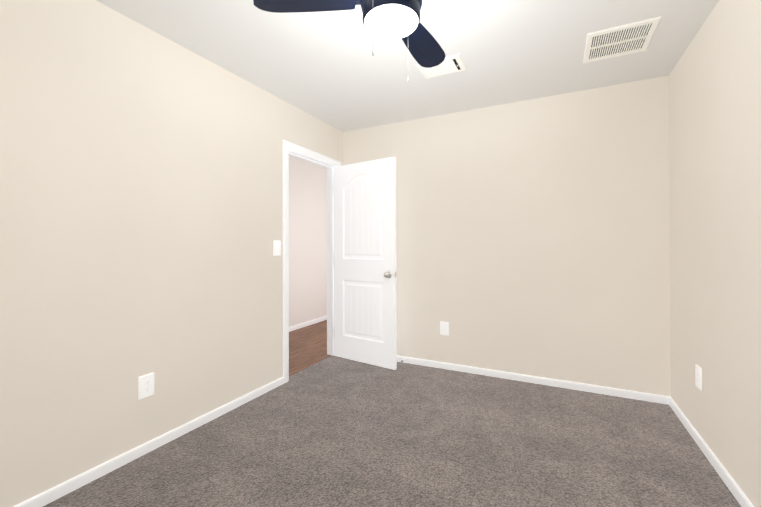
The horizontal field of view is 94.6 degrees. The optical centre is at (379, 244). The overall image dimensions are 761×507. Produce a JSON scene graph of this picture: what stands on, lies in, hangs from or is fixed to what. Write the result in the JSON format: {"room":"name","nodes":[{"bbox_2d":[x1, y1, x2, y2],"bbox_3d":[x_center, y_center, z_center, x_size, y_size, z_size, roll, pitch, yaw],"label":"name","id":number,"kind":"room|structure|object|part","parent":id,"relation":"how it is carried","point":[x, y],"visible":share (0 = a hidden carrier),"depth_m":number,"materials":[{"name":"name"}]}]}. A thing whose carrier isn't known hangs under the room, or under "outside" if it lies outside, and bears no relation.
{"room":"empty bedroom","nodes":[
{"label":"empty bedroom","id":0,"kind":"room"},
{"bbox_2d":[0,0,342,506],"bbox_3d":[-1.343,-0.028,2.192,0.120,2.470,4.193,0,0,27],"label":"wall","id":1,"kind":"structure","parent":0,"point":[141,198],"depth_m":1.92,"materials":[{"name":"paint"}]},
{"bbox_2d":[139,373,153,398],"bbox_3d":[-1.349,0.820,2.035,0.006,0.127,0.084,0,0,27],"label":"outlet","id":2,"kind":"object","parent":1,"relation":"attached to","point":[142,386],"visible":1,"depth_m":2.03,"materials":[{"name":"white plastic"}]},
{"bbox_2d":[13,377,283,506],"bbox_3d":[-1.500,1.176,1.723,0.013,0.058,2.978,0,0,27],"label":"baseboard","id":3,"kind":"structure","parent":1,"relation":"attached to","point":[42,499],"depth_m":1.97,"materials":[{"name":"white wood"}]},
{"bbox_2d":[273,241,280,255],"bbox_3d":[-0.864,0.032,2.992,0.019,0.127,0.084,0,0,27],"label":"light switch","id":4,"kind":"object","parent":1,"relation":"attached to","point":[276,248],"visible":1,"depth_m":2.98,"materials":[{"name":"white plastic"}]},
{"bbox_2d":[283,140,340,382],"bbox_3d":[-0.628,0.150,3.462,0.018,2.119,0.910,0,0,27],"label":"door frame","id":5,"kind":"structure","parent":1,"relation":"attached to","point":[287,145],"depth_m":3.08,"materials":[{"name":"white wood"}]},
{"bbox_2d":[287,102,336,159],"bbox_3d":[-0.693,-1.058,3.497,0.120,0.404,0.804,0,0,27],"label":"lintel","id":6,"kind":"object","parent":1,"relation":"attached to","point":[310,132],"visible":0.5,"depth_m":3.41,"materials":[{"name":"paint"}]},
{"bbox_2d":[288,150,335,167],"bbox_3d":[-0.692,-0.848,3.497,0.120,0.018,0.768,0,0,27],"label":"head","id":7,"kind":"object","parent":6,"relation":"attached to","point":[301,155],"visible":0.5,"depth_m":3.45},
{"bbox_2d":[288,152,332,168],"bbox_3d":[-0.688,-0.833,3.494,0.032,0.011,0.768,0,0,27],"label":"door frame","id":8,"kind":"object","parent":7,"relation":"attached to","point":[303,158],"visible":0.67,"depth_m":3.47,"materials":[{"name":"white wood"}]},
{"bbox_2d":[327,157,396,369],"bbox_3d":[-0.205,0.176,3.618,0.887,2.066,0.055,0,0,35],"label":"door","id":9,"kind":"structure","parent":1,"relation":"in","point":[395,260],"depth_m":3.83,"materials":[{"name":"white wood"}]},
{"bbox_3d":[-0.513,0.177,3.844,0.120,2.066,0.018,0,0,27],"label":"door jamb hinge","id":10,"kind":"part","parent":9,"relation":"part of","materials":[{"name":"white wood"}]},
{"bbox_3d":[-0.515,0.192,3.829,0.032,2.037,0.011,0,0,27],"label":"door jamb stop hinge","id":11,"kind":"part","parent":9,"relation":"part of","materials":[{"name":"white wood"}]},
{"bbox_2d":[288,155,326,326],"bbox_3d":[-1.284,-0.019,4.986,0.120,2.470,6.440,0,0,27],"label":"wall","id":12,"kind":"structure","parent":0,"point":[307,241],"depth_m":5.26,"materials":[{"name":"paint"}]},
{"bbox_2d":[289,316,326,331],"bbox_3d":[-1.222,1.187,4.952,0.013,0.058,6.200,0,0,27],"label":"baseboard","id":13,"kind":"structure","parent":12,"relation":"attached to","point":[302,325],"depth_m":5.24,"materials":[{"name":"white wood"}]},
{"bbox_2d":[289,320,327,372],"bbox_3d":[-0.745,1.264,4.713,1.080,0.100,6.200,0,0,27],"label":"floor","id":14,"kind":"structure","parent":0,"point":[307,344],"depth_m":4.25,"materials":[{"name":"brown wood"}]},
{"bbox_2d":[289,355,331,376],"bbox_3d":[-0.712,1.260,3.502,0.065,0.100,0.768,0,0,27],"label":"threshold","id":15,"kind":"object","parent":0,"point":[307,365],"visible":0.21,"depth_m":3.51,"materials":[{"name":"brown wood"}]},
{"bbox_2d":[43,356,740,506],"bbox_3d":[0.005,1.251,1.513,2.891,0.100,3.953,0,0,27],"label":"floor carpet","id":16,"kind":"object","parent":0,"point":[336,431],"visible":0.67,"depth_m":2.03,"materials":[{"name":"grey carpet"}]},
{"bbox_2d":[96,0,718,131],"bbox_3d":[-0.001,-1.319,1.522,3.131,0.100,4.193,0,0,27],"label":"ceiling","id":17,"kind":"structure","parent":0,"point":[327,67],"depth_m":2.29,"materials":[{"name":"paint"}]},
{"bbox_2d":[253,0,444,81],"bbox_3d":[0.119,-1.011,1.658,1.090,0.515,0.904,0,0,27],"label":"ceiling fan","id":18,"kind":"object","parent":17,"relation":"hanging from","point":[390,19],"visible":1,"depth_m":1.53,"materials":[{"name":"blue"}]},
{"bbox_3d":[-0.323,-1.048,1.527,0.450,0.035,0.150,0,0,1],"label":"blade","id":19,"kind":"part","parent":18,"relation":"part of","materials":[{"name":"wood"}]},
{"bbox_3d":[0.229,-1.048,1.857,0.150,0.035,0.450,0,0,29],"label":"blade","id":20,"kind":"part","parent":18,"relation":"part of","materials":[{"name":"wood"}]},
{"bbox_2d":[416,54,466,78],"bbox_3d":[0.444,-1.259,2.505,0.310,0.016,0.224,0,0,27],"label":"ceiling vent","id":21,"kind":"object","parent":17,"relation":"in","point":[451,64],"visible":0.9,"depth_m":2.51,"materials":[{"name":"white metal"}]},
{"bbox_2d":[583,16,661,62],"bbox_3d":[1.498,-1.266,2.204,0.358,0.009,0.378,0,0,27],"label":"ceiling vent","id":22,"kind":"object","parent":17,"relation":"in","point":[630,38],"visible":1,"depth_m":2.18,"materials":[{"name":"white metal"}]},
{"bbox_2d":[343,75,670,396],"bbox_3d":[0.916,-0.030,3.337,2.891,2.470,0.120,0,0,27],"label":"wall","id":23,"kind":"structure","parent":0,"point":[532,237],"depth_m":3.03,"materials":[{"name":"paint"}]},
{"bbox_2d":[440,322,448,335],"bbox_3d":[0.634,0.817,3.407,0.084,0.127,0.006,0,0,27],"label":"outlet","id":24,"kind":"object","parent":23,"relation":"attached to","point":[446,324],"visible":1,"depth_m":3.40,"materials":[{"name":"white plastic"}]},
{"bbox_2d":[397,356,668,404],"bbox_3d":[0.889,1.176,3.274,2.891,0.058,0.013,0,0,27],"label":"baseboard","id":25,"kind":"structure","parent":23,"relation":"attached to","point":[655,398],"depth_m":3.00,"materials":[{"name":"white wood"}]},
{"bbox_2d":[669,0,760,506],"bbox_3d":[1.348,-0.040,0.842,0.120,2.470,4.193,0,0,27],"label":"wall","id":26,"kind":"structure","parent":0,"point":[715,183],"depth_m":1.82,"materials":[{"name":"paint"}]},
{"bbox_2d":[696,365,701,389],"bbox_3d":[1.916,0.797,2.107,0.006,0.127,0.084,0,0,27],"label":"outlet","id":27,"kind":"object","parent":26,"relation":"attached to","point":[699,377],"visible":1,"depth_m":2.08,"materials":[{"name":"white plastic"}]},
{"bbox_2d":[669,397,753,506],"bbox_3d":[1.291,1.167,0.868,0.013,0.058,3.953,0,0,27],"label":"baseboard","id":28,"kind":"structure","parent":26,"relation":"attached to","point":[739,495],"depth_m":1.89,"materials":[{"name":"white wood"}]}
]}

